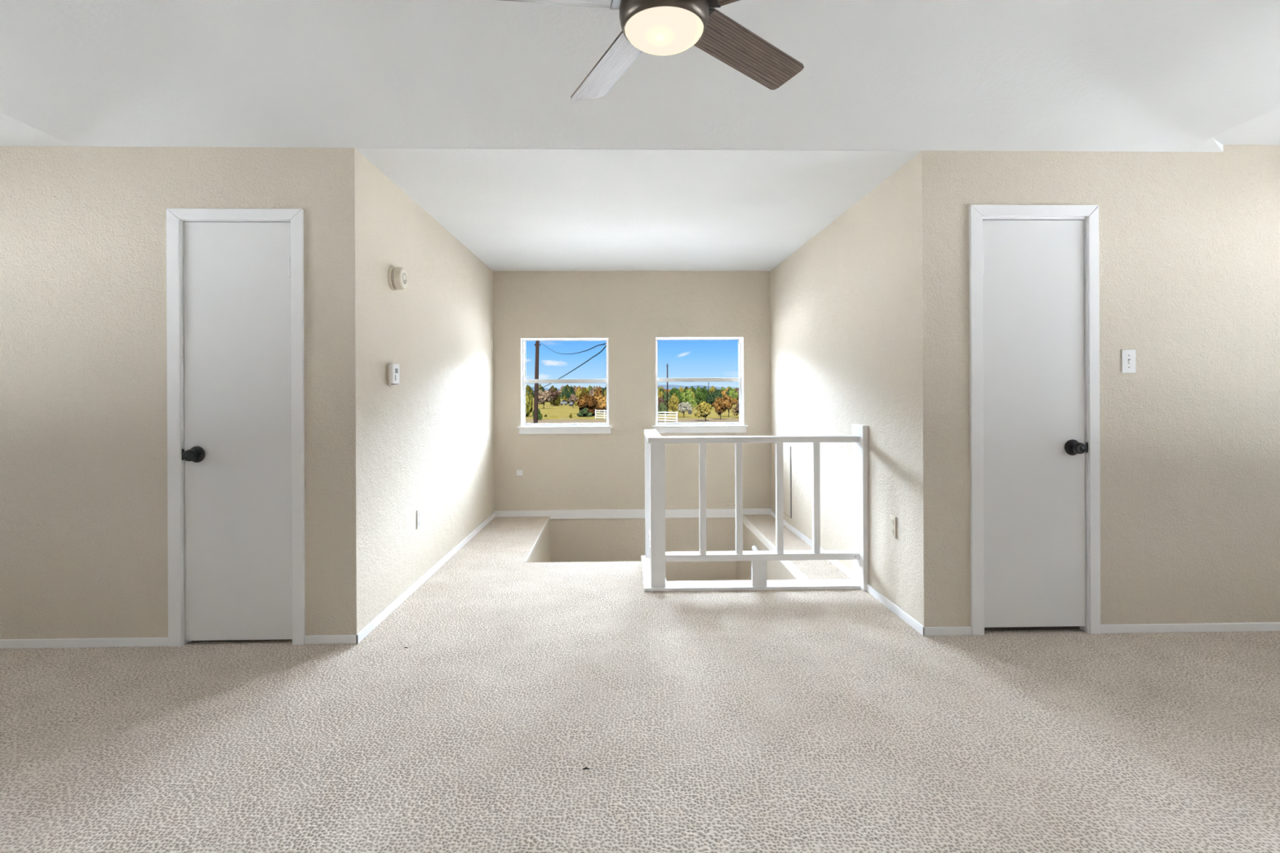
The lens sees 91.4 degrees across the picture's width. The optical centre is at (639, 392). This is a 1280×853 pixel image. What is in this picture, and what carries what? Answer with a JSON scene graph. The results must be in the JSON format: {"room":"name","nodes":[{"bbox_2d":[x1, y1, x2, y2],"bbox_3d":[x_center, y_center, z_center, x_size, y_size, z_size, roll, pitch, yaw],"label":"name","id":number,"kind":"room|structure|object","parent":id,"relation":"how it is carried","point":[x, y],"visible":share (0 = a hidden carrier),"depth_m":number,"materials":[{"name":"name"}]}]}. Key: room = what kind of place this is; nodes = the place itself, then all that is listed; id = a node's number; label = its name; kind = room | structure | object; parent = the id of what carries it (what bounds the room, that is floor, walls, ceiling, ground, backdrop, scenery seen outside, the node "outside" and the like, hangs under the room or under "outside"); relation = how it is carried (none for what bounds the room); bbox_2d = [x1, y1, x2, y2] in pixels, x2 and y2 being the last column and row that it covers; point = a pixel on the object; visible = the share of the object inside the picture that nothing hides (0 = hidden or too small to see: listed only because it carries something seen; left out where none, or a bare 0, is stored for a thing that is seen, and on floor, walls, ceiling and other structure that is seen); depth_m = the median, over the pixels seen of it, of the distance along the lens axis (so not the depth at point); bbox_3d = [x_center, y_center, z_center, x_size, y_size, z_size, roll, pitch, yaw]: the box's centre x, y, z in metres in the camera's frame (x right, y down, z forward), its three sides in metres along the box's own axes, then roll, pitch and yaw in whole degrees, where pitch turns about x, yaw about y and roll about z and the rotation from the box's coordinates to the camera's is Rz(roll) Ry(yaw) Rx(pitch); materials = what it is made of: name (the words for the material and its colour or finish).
{"room":"upstairs loft room","nodes":[
{"label":"upstairs loft room","id":0,"kind":"room"},
{"bbox_2d":[0,146,367,639],"bbox_3d":[-2.854,0.011,3.071,2.940,2.430,0.130,0,0,-1],"label":"wall","id":1,"kind":"structure","parent":0,"point":[83,369],"depth_m":3.01,"materials":[{"name":"beige paint"}]},
{"bbox_2d":[0,635,357,648],"bbox_3d":[-2.841,1.205,3.000,2.952,0.042,0.012,0,0,-1],"label":"baseboard","id":2,"kind":"structure","parent":1,"relation":"attached to","point":[308,639],"depth_m":3.00,"materials":[{"name":"white paint"}]},
{"bbox_2d":[166,208,305,646],"bbox_3d":[-1.952,0.168,3.030,0.645,2.109,0.136,0,0,-1],"label":"door","id":3,"kind":"structure","parent":1,"relation":"in","point":[235,360],"depth_m":3.03,"materials":[{"name":"white paint"}]},
{"bbox_2d":[365,158,493,624],"bbox_3d":[-1.471,0.005,4.648,0.120,2.430,2.958,0,0,-1],"label":"wall","id":4,"kind":"structure","parent":0,"point":[430,433],"depth_m":4.03,"materials":[{"name":"beige paint"}]},
{"bbox_2d":[386,363,399,384],"bbox_3d":[-1.370,-0.101,3.470,0.043,0.118,0.100,0,0,-1],"label":"thermostat","id":5,"kind":"object","parent":4,"relation":"attached to","point":[393,369],"visible":1,"depth_m":3.43,"materials":[{"name":"beige plastic"}]},
{"bbox_2d":[388,266,407,290],"bbox_3d":[-1.361,-0.643,3.529,0.068,0.136,0.136,0,0,-1],"label":"smoke detector","id":6,"kind":"object","parent":4,"relation":"attached to","point":[397,276],"visible":1,"depth_m":3.48,"materials":[{"name":"beige plastic"}]},
{"bbox_2d":[416,508,421,528],"bbox_3d":[-1.391,0.795,3.940,0.009,0.116,0.075,0,0,-1],"label":"electrical outlet","id":7,"kind":"object","parent":4,"relation":"attached to","point":[419,511],"visible":1,"depth_m":3.92,"materials":[{"name":"white plastic"}]},
{"bbox_2d":[355,512,494,644],"bbox_3d":[-1.398,1.197,4.572,0.012,0.046,3.087,0,0,-1],"label":"baseboard","id":8,"kind":"structure","parent":4,"relation":"attached to","point":[389,609],"depth_m":3.82,"materials":[{"name":"white paint"}]},
{"bbox_2d":[528,520,550,562],"bbox_3d":[-0.902,2.579,5.155,0.150,2.678,1.970,0,0,-1],"label":"wall","id":9,"kind":"structure","parent":0,"point":[541,553],"depth_m":5.62,"materials":[{"name":"beige paint"}]},
{"bbox_2d":[524,515,550,562],"bbox_3d":[-0.854,1.230,5.296,0.013,0.036,1.658,0,0,-2],"label":"trim","id":10,"kind":"structure","parent":9,"relation":"attached to","point":[541,532],"depth_m":5.13,"materials":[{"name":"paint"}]},
{"bbox_2d":[493,271,771,581],"bbox_3d":[-0.067,1.349,6.240,2.972,5.130,0.160,0,0,-1],"label":"wall","id":11,"kind":"structure","parent":0,"point":[631,309],"depth_m":6.16,"materials":[{"name":"beige paint"}]},
{"bbox_2d":[516,470,522,475],"bbox_3d":[-1.179,0.791,6.122,0.059,0.058,0.024,0,0,-1],"label":"cable jack","id":12,"kind":"object","parent":11,"relation":"attached to","point":[519,473],"visible":1,"depth_m":6.11,"materials":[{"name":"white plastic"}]},
{"bbox_2d":[516,337,612,434],"bbox_3d":[-0.740,-0.064,6.199,0.934,0.942,0.180,0,0,-1],"label":"window","id":13,"kind":"structure","parent":11,"relation":"in","point":[526,428],"depth_m":6.22,"materials":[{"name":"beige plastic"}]},
{"bbox_2d":[493,508,771,519],"bbox_3d":[-0.065,1.196,6.153,2.732,0.087,0.015,0,0,-1],"label":"baseboard","id":14,"kind":"structure","parent":11,"relation":"attached to","point":[686,513],"depth_m":6.14,"materials":[{"name":"white paint"}]},
{"bbox_2d":[652,337,748,433],"bbox_3d":[0.590,-0.072,6.231,0.945,0.947,0.180,0,0,-1],"label":"window","id":15,"kind":"structure","parent":11,"relation":"in","point":[671,427],"depth_m":6.25,"materials":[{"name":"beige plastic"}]},
{"bbox_2d":[724,502,735,508],"bbox_3d":[0.901,1.116,6.179,0.118,0.064,0.009,0,0,-1],"label":"blank plate","id":16,"kind":"object","parent":11,"relation":"attached to","point":[727,504],"visible":0.81,"depth_m":6.17,"materials":[{"name":"beige paint"}]},
{"bbox_2d":[0,514,1279,852],"bbox_3d":[0.058,1.224,1.982,8.700,0.022,8.360,0,0,-1],"label":"floor","id":17,"kind":"structure","parent":0,"point":[813,721],"depth_m":2.24,"materials":[{"name":"carpet"}]},
{"bbox_2d":[640,423,868,591],"bbox_3d":[0.695,0.707,4.224,1.361,1.007,0.898,0,0,-1],"label":"stair railing","id":18,"kind":"object","parent":17,"relation":"on","point":[653,562],"visible":1,"depth_m":3.84,"materials":[{"name":"white paint"}]},
{"bbox_2d":[0,0,1279,271],"bbox_3d":[0.046,-1.506,2.002,8.980,0.640,8.640,0,0,-1],"label":"ceiling","id":19,"kind":"structure","parent":0,"point":[939,75],"depth_m":2.74,"materials":[{"name":"white paint"}]},
{"bbox_2d":[501,0,804,99],"bbox_3d":[0.033,-1.254,1.575,1.080,0.745,1.098,0,0,-1],"label":"ceiling fan","id":20,"kind":"object","parent":19,"relation":"hanging from","point":[653,27],"visible":1,"depth_m":1.71,"materials":[{"name":"brown wood"}]},
{"bbox_2d":[737,522,796,580],"bbox_3d":[1.114,2.570,3.985,0.195,2.678,4.405,0,0,-1],"label":"wall","id":21,"kind":"structure","parent":0,"point":[775,570],"depth_m":5.40,"materials":[{"name":"beige paint"}]},
{"bbox_2d":[751,545,758,551],"bbox_3d":[1.002,1.830,4.461,0.087,1.116,1.500,0,0,-2],"label":"stair handrail","id":22,"kind":"object","parent":21,"relation":"attached to","point":[753,547],"visible":0.16,"depth_m":5.16,"materials":[{"name":"white paint"}]},
{"bbox_2d":[742,515,808,579],"bbox_3d":[1.028,1.221,5.075,0.048,0.037,2.190,0,0,-2],"label":"trim","id":23,"kind":"structure","parent":21,"relation":"attached to","point":[789,566],"depth_m":4.88,"materials":[{"name":"wood"}]},
{"bbox_2d":[769,160,911,617],"bbox_3d":[1.409,-0.007,4.716,0.120,2.430,2.959,0,0,-2],"label":"wall","id":24,"kind":"structure","parent":0,"point":[841,316],"depth_m":4.04,"materials":[{"name":"beige paint"}]},
{"bbox_2d":[782,444,791,518],"bbox_3d":[1.313,0.788,5.728,0.007,0.630,0.530,0,0,-2],"label":"access panel","id":25,"kind":"object","parent":24,"relation":"attached to","point":[787,450],"visible":0.5,"depth_m":5.58,"materials":[{"name":"beige paint"}]},
{"bbox_2d":[770,510,924,635],"bbox_3d":[1.350,1.185,4.638,0.012,0.046,3.087,0,0,-2],"label":"baseboard","id":26,"kind":"structure","parent":24,"relation":"attached to","point":[919,628],"depth_m":3.64,"materials":[{"name":"white paint"}]},
{"bbox_2d":[889,515,896,538],"bbox_3d":[1.393,0.740,3.446,0.010,0.116,0.071,0,0,-1],"label":"electrical outlet","id":27,"kind":"object","parent":24,"relation":"attached to","point":[892,519],"visible":1,"depth_m":3.43,"materials":[{"name":"beige plastic"}]},
{"bbox_2d":[910,144,1279,626],"bbox_3d":[2.889,-0.032,3.208,2.970,2.466,0.130,0,0,-1],"label":"wall","id":28,"kind":"structure","parent":0,"point":[1189,242],"depth_m":3.14,"materials":[{"name":"beige paint"}]},
{"bbox_2d":[968,204,1100,635],"bbox_3d":[1.966,0.136,3.123,0.648,2.138,0.136,0,0,-1],"label":"door","id":29,"kind":"structure","parent":28,"relation":"in","point":[1034,305],"depth_m":3.12,"materials":[{"name":"white paint"}]},
{"bbox_2d":[923,622,1279,635],"bbox_3d":[2.890,1.180,3.137,2.982,0.042,0.012,0,0,-1],"label":"baseboard","id":30,"kind":"structure","parent":28,"relation":"attached to","point":[1264,626],"depth_m":3.12,"materials":[{"name":"white paint"}]},
{"bbox_2d":[1121,350,1135,373],"bbox_3d":[2.446,-0.155,3.123,0.070,0.116,0.018,0,0,-1],"label":"light switch","id":31,"kind":"object","parent":28,"relation":"attached to","point":[1128,357],"visible":1,"depth_m":3.13,"materials":[{"name":"white plastic"}]},
{"label":"outside","id":32,"kind":"structure","parent":0,"visible":0},
{"bbox_2d":[525,397,738,422],"bbox_3d":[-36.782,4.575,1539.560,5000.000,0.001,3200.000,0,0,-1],"label":"ground","id":33,"kind":"structure","parent":32,"point":[561,413],"depth_m":112.75,"materials":[{"name":"plant"}]},
{"bbox_2d":[525,391,533,417],"bbox_3d":[-20.948,2.284,114.988,2.441,5.917,2.532,0,0,-1],"label":"leafy tree","id":34,"kind":"object","parent":33,"relation":"on","point":[529,402],"visible":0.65,"depth_m":114.32,"materials":[{"name":"yellow plant"}]},
{"bbox_2d":[525,384,533,395],"bbox_3d":[-55.058,1.097,304.968,5.498,9.873,4.938,0,0,-1],"label":"tree","id":35,"kind":"object","parent":33,"relation":"on","point":[527,385],"visible":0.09,"depth_m":304.29,"materials":[{"name":"green plant"}]},
{"bbox_2d":[533,341,540,422],"bbox_3d":[-6.931,0.545,41.846,0.565,8.407,0.310,0,0,-1],"label":"utility pole","id":36,"kind":"object","parent":33,"relation":"on","point":[537,344],"visible":0.55,"depth_m":41.74,"materials":[{"name":"brown wood"}]},
{"bbox_2d":[525,346,605,395],"bbox_3d":[-3.870,1.677,21.170,0.722,5.511,30.645,0,0,-16],"label":"cable","id":37,"kind":"object","parent":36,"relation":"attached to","point":[605,346],"visible":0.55,"depth_m":12.60,"materials":[{"name":"black rubber"}]},
{"bbox_2d":[532,408,542,420],"bbox_3d":[-16.652,3.607,101.537,1.709,2.573,1.425,0,0,-1],"label":"shrub","id":38,"kind":"object","parent":33,"relation":"on","point":[540,415],"visible":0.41,"depth_m":101.40,"materials":[{"name":"green plant"}]},
{"bbox_2d":[537,389,553,408],"bbox_3d":[-26.585,2.403,173.485,4.796,6.345,5.240,0,0,-1],"label":"autumn tree","id":39,"kind":"object","parent":33,"relation":"on","point":[544,396],"visible":0.93,"depth_m":172.87,"materials":[{"name":"grey plant"}]},
{"bbox_2d":[547,387,559,406],"bbox_3d":[-28.801,2.099,204.995,5.011,7.130,5.591,0,0,-1],"label":"autumn tree","id":40,"kind":"object","parent":33,"relation":"on","point":[554,394],"visible":0.48,"depth_m":203.99,"materials":[{"name":"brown plant"}]},
{"bbox_2d":[550,387,560,405],"bbox_3d":[-29.188,1.830,214.884,3.574,7.105,3.794,0,0,-1],"label":"leafy tree","id":41,"kind":"object","parent":33,"relation":"on","point":[557,401],"visible":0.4,"depth_m":213.99,"materials":[{"name":"green plant"}]},
{"bbox_2d":[560,400,567,404],"bbox_3d":[-26.880,3.657,220.612,2.312,1.750,1.900,0,0,-1],"label":"truck","id":42,"kind":"object","parent":33,"relation":"on","point":[563,402],"visible":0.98,"depth_m":219.71,"materials":[{"name":"white metal"}]},
{"bbox_2d":[562,385,568,396],"bbox_3d":[-35.127,1.565,303.060,5.145,10.028,6.122,0,0,-1],"label":"tree","id":43,"kind":"object","parent":33,"relation":"on","point":[565,388],"visible":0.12,"depth_m":302.07,"materials":[{"name":"green plant"}]},
{"bbox_2d":[563,386,575,404],"bbox_3d":[-27.371,1.705,243.244,5.310,8.270,4.384,0,0,-1],"label":"tree","id":44,"kind":"object","parent":33,"relation":"on","point":[564,397],"visible":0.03,"depth_m":242.19,"materials":[{"name":"green plant"}]},
{"bbox_2d":[564,385,575,404],"bbox_3d":[-24.493,1.455,219.005,3.720,8.046,2.666,0,0,-1],"label":"leafy tree","id":45,"kind":"object","parent":33,"relation":"on","point":[567,393],"visible":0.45,"depth_m":218.42,"materials":[{"name":"green plant"}]},
{"bbox_2d":[567,394,578,404],"bbox_3d":[-19.175,2.933,179.084,3.233,4.921,2.585,0,0,-1],"label":"slender tree","id":46,"kind":"object","parent":33,"relation":"on","point":[573,397],"visible":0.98,"depth_m":178.53,"materials":[{"name":"grey plant"}]},
{"bbox_2d":[573,387,584,405],"bbox_3d":[-19.683,1.937,203.240,3.482,6.715,3.540,0,0,-1],"label":"leafy tree","id":47,"kind":"object","parent":33,"relation":"on","point":[579,392],"visible":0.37,"depth_m":202.60,"materials":[{"name":"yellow plant"}]},
{"bbox_2d":[577,407,592,417],"bbox_3d":[-10.050,3.817,113.908,2.929,2.139,2.570,0,0,-1],"label":"shrub","id":48,"kind":"object","parent":33,"relation":"on","point":[584,412],"visible":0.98,"depth_m":113.28,"materials":[{"name":"green plant"}]},
{"bbox_2d":[582,386,588,395],"bbox_3d":[-21.538,1.776,241.822,4.941,7.989,4.473,0,0,-1],"label":"tree","id":49,"kind":"object","parent":33,"relation":"on","point":[584,391],"visible":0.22,"depth_m":240.95,"materials":[{"name":"green plant"}]},
{"bbox_2d":[576,392,599,416],"bbox_3d":[-9.696,2.506,116.989,4.145,5.119,5.454,0,0,-1],"label":"autumn tree","id":50,"kind":"object","parent":33,"relation":"on","point":[590,402],"visible":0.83,"depth_m":115.95,"materials":[{"name":"orange plant"}]},
{"bbox_2d":[587,386,596,395],"bbox_3d":[-26.760,1.387,360.311,6.286,10.499,7.014,0,0,-1],"label":"tree","id":51,"kind":"object","parent":33,"relation":"on","point":[590,387],"visible":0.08,"depth_m":359.42,"materials":[{"name":"green plant"}]},
{"bbox_2d":[589,385,596,397],"bbox_3d":[-21.887,1.362,294.181,4.507,9.200,5.706,0,0,-1],"label":"tree","id":52,"kind":"object","parent":33,"relation":"on","point":[592,391],"visible":0.31,"depth_m":292.70,"materials":[{"name":"brown plant"}]},
{"bbox_2d":[593,386,603,397],"bbox_3d":[-16.116,1.835,240.829,3.859,7.959,5.383,0,0,-1],"label":"tree","id":53,"kind":"object","parent":33,"relation":"on","point":[597,393],"visible":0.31,"depth_m":239.48,"materials":[{"name":"orange plant"}]},
{"bbox_2d":[595,394,606,413],"bbox_3d":[-7.986,2.692,130.215,4.856,4.701,5.121,0,0,-1],"label":"autumn tree","id":54,"kind":"object","parent":33,"relation":"on","point":[602,402],"visible":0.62,"depth_m":128.91,"materials":[{"name":"orange plant"}]},
{"bbox_2d":[595,409,677,422],"bbox_3d":[-1.031,3.643,98.856,12.788,1.550,13.868,0,0,-1],"label":"rail fence","id":55,"kind":"object","parent":33,"relation":"on","point":[604,411],"visible":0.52,"depth_m":93.99,"materials":[{"name":"white paint"}]},
{"bbox_2d":[657,387,663,398],"bbox_3d":[6.820,1.762,234.477,4.350,7.274,3.869,0,0,-1],"label":"tree","id":56,"kind":"object","parent":33,"relation":"on","point":[660,393],"visible":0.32,"depth_m":233.85,"materials":[{"name":"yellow plant"}]},
{"bbox_2d":[657,396,666,408],"bbox_3d":[4.148,2.857,125.015,2.490,4.118,2.743,0,0,-1],"label":"autumn tree","id":57,"kind":"object","parent":33,"relation":"on","point":[660,399],"visible":0.38,"depth_m":124.58,"materials":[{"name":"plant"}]},
{"bbox_2d":[657,402,667,414],"bbox_3d":[4.360,3.472,121.692,2.174,3.081,1.784,0,0,-1],"label":"shrub","id":58,"kind":"object","parent":33,"relation":"on","point":[663,407],"visible":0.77,"depth_m":121.23,"materials":[{"name":"green plant"}]},
{"bbox_2d":[659,388,666,398],"bbox_3d":[10.428,1.831,281.789,4.506,7.619,5.720,0,0,-1],"label":"tree","id":59,"kind":"object","parent":33,"relation":"on","point":[663,390],"visible":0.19,"depth_m":280.98,"materials":[{"name":"green plant"}]},
{"bbox_2d":[666,364,668,414],"bbox_3d":[5.499,-0.511,125.167,0.380,10.400,0.280,0,0,-1],"label":"utility pole","id":60,"kind":"object","parent":33,"relation":"on","point":[667,366],"visible":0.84,"depth_m":125.06,"materials":[{"name":"brown wood"}]},
{"bbox_2d":[663,391,671,406],"bbox_3d":[7.489,2.299,161.595,2.991,5.464,2.370,0,0,-1],"label":"leafy tree","id":61,"kind":"object","parent":33,"relation":"on","point":[669,395],"visible":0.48,"depth_m":160.90,"materials":[{"name":"green plant"}]},
{"bbox_2d":[668,393,679,413],"bbox_3d":[6.839,2.577,128.669,2.584,4.861,2.164,0,0,-1],"label":"autumn tree","id":62,"kind":"object","parent":33,"relation":"on","point":[674,401],"visible":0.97,"depth_m":128.22,"materials":[{"name":"yellow plant"}]},
{"bbox_2d":[671,388,684,405],"bbox_3d":[11.576,1.975,188.720,3.724,6.243,3.306,0,0,-1],"label":"leafy tree","id":63,"kind":"object","parent":33,"relation":"on","point":[678,393],"visible":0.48,"depth_m":188.13,"materials":[{"name":"green plant"}]},
{"bbox_2d":[677,401,693,417],"bbox_3d":[7.846,3.279,109.157,2.700,3.310,3.525,0,0,-1],"label":"bare tree","id":64,"kind":"object","parent":33,"relation":"on","point":[682,406],"visible":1,"depth_m":108.50,"materials":[{"name":"grey plant"}]},
{"bbox_2d":[681,388,697,408],"bbox_3d":[12.624,2.006,160.494,3.761,6.162,3.390,0,0,-1],"label":"leafy tree","id":65,"kind":"object","parent":33,"relation":"on","point":[688,396],"visible":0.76,"depth_m":159.88,"materials":[{"name":"green plant"}]},
{"bbox_2d":[690,386,696,394],"bbox_3d":[40.746,0.474,489.009,6.729,10.995,8.170,0,0,-1],"label":"tree","id":66,"kind":"object","parent":33,"relation":"on","point":[693,389],"visible":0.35,"depth_m":488.15,"materials":[{"name":"green plant"}]},
{"bbox_2d":[694,386,701,397],"bbox_3d":[31.801,1.008,337.120,4.981,9.058,5.595,0,0,-1],"label":"tree","id":67,"kind":"object","parent":33,"relation":"on","point":[698,388],"visible":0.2,"depth_m":336.24,"materials":[{"name":"green plant"}]},
{"bbox_2d":[694,389,706,405],"bbox_3d":[18.290,2.052,191.823,4.058,5.979,3.367,0,0,-1],"label":"leafy tree","id":68,"kind":"object","parent":33,"relation":"on","point":[700,397],"visible":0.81,"depth_m":191.07,"materials":[{"name":"green plant"}]},
{"bbox_2d":[697,386,706,403],"bbox_3d":[22.607,1.705,228.667,3.923,7.239,4.120,0,0,-1],"label":"tree","id":69,"kind":"object","parent":33,"relation":"on","point":[701,388],"visible":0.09,"depth_m":227.99,"materials":[{"name":"green plant"}]},
{"bbox_2d":[693,401,711,421],"bbox_3d":[9.593,3.114,94.615,2.834,3.568,3.429,0,0,-1],"label":"tree","id":70,"kind":"object","parent":33,"relation":"on","point":[704,408],"visible":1,"depth_m":94.31,"materials":[{"name":"yellow plant"}]},
{"bbox_2d":[702,386,708,396],"bbox_3d":[28.078,1.375,275.216,5.257,8.524,4.659,0,0,-1],"label":"tree","id":71,"kind":"object","parent":33,"relation":"on","point":[704,387],"visible":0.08,"depth_m":274.50,"materials":[{"name":"green plant"}]},
{"bbox_2d":[706,391,714,407],"bbox_3d":[18.566,2.336,165.706,2.255,5.239,3.174,0,0,-1],"label":"leafy tree","id":72,"kind":"object","parent":33,"relation":"on","point":[709,399],"visible":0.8,"depth_m":164.75,"materials":[{"name":"green plant"}]},
{"bbox_2d":[709,386,715,393],"bbox_3d":[38.654,0.962,329.784,5.287,9.102,5.879,0,0,-1],"label":"tree","id":73,"kind":"object","parent":33,"relation":"on","point":[712,389],"visible":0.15,"depth_m":329.06,"materials":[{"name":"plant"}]},
{"bbox_2d":[712,389,721,401],"bbox_3d":[27.936,2.248,228.282,4.710,6.819,3.977,0,0,-1],"label":"tree","id":74,"kind":"object","parent":33,"relation":"on","point":[717,393],"visible":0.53,"depth_m":227.35,"materials":[{"name":"green plant"}]},
{"bbox_2d":[711,396,729,419],"bbox_3d":[12.918,2.820,100.063,2.596,4.370,2.879,0,0,-1],"label":"autumn tree","id":75,"kind":"object","parent":33,"relation":"on","point":[720,406],"visible":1,"depth_m":99.64,"materials":[{"name":"orange plant"}]},
{"bbox_2d":[720,386,725,395],"bbox_3d":[52.264,0.971,391.187,6.739,9.392,6.148,0,0,-1],"label":"tree","id":76,"kind":"object","parent":33,"relation":"on","point":[722,388],"visible":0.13,"depth_m":390.43,"materials":[{"name":"green plant"}]},
{"bbox_2d":[720,386,728,396],"bbox_3d":[46.112,1.405,332.952,6.382,8.428,5.041,0,0,-1],"label":"tree","id":77,"kind":"object","parent":33,"relation":"on","point":[723,393],"visible":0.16,"depth_m":332.73,"materials":[{"name":"orange plant"}]},
{"bbox_2d":[721,394,737,417],"bbox_3d":[15.497,2.725,109.808,3.451,4.733,2.484,0,0,-1],"label":"autumn tree","id":78,"kind":"object","parent":33,"relation":"on","point":[732,402],"visible":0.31,"depth_m":109.40,"materials":[{"name":"orange plant"}]},
{"bbox_2d":[725,386,737,395],"bbox_3d":[40.574,1.527,276.719,5.672,8.134,4.105,0,0,-1],"label":"tree","id":79,"kind":"object","parent":33,"relation":"on","point":[730,388],"visible":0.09,"depth_m":275.84,"materials":[{"name":"green plant"}]},
{"bbox_2d":[728,387,737,400],"bbox_3d":[34.235,1.834,230.628,3.986,7.101,4.703,0,0,-1],"label":"tree","id":80,"kind":"object","parent":33,"relation":"on","point":[731,393],"visible":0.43,"depth_m":229.69,"materials":[{"name":"green plant"}]},
{"bbox_2d":[731,401,738,416],"bbox_3d":[16.981,3.030,105.359,2.791,3.700,2.749,0,0,-1],"label":"autumn tree","id":81,"kind":"object","parent":33,"relation":"on","point":[736,407],"visible":0.29,"depth_m":105.67,"materials":[{"name":"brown plant"}]},
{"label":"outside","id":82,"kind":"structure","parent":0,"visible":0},
{"bbox_2d":[530,384,738,391],"bbox_3d":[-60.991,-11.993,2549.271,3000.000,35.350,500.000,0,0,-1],"label":"hills","id":83,"kind":"structure","parent":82,"point":[669,387],"depth_m":2410.72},
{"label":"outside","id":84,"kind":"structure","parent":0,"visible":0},
{"bbox_2d":[541,342,605,354],"bbox_3d":[-3.184,-2.158,23.941,0.551,2.604,35.737,0,0,-11],"label":"power line","id":85,"kind":"object","parent":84,"point":[541,343],"visible":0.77,"depth_m":16.29,"materials":[{"name":"black rubber"}]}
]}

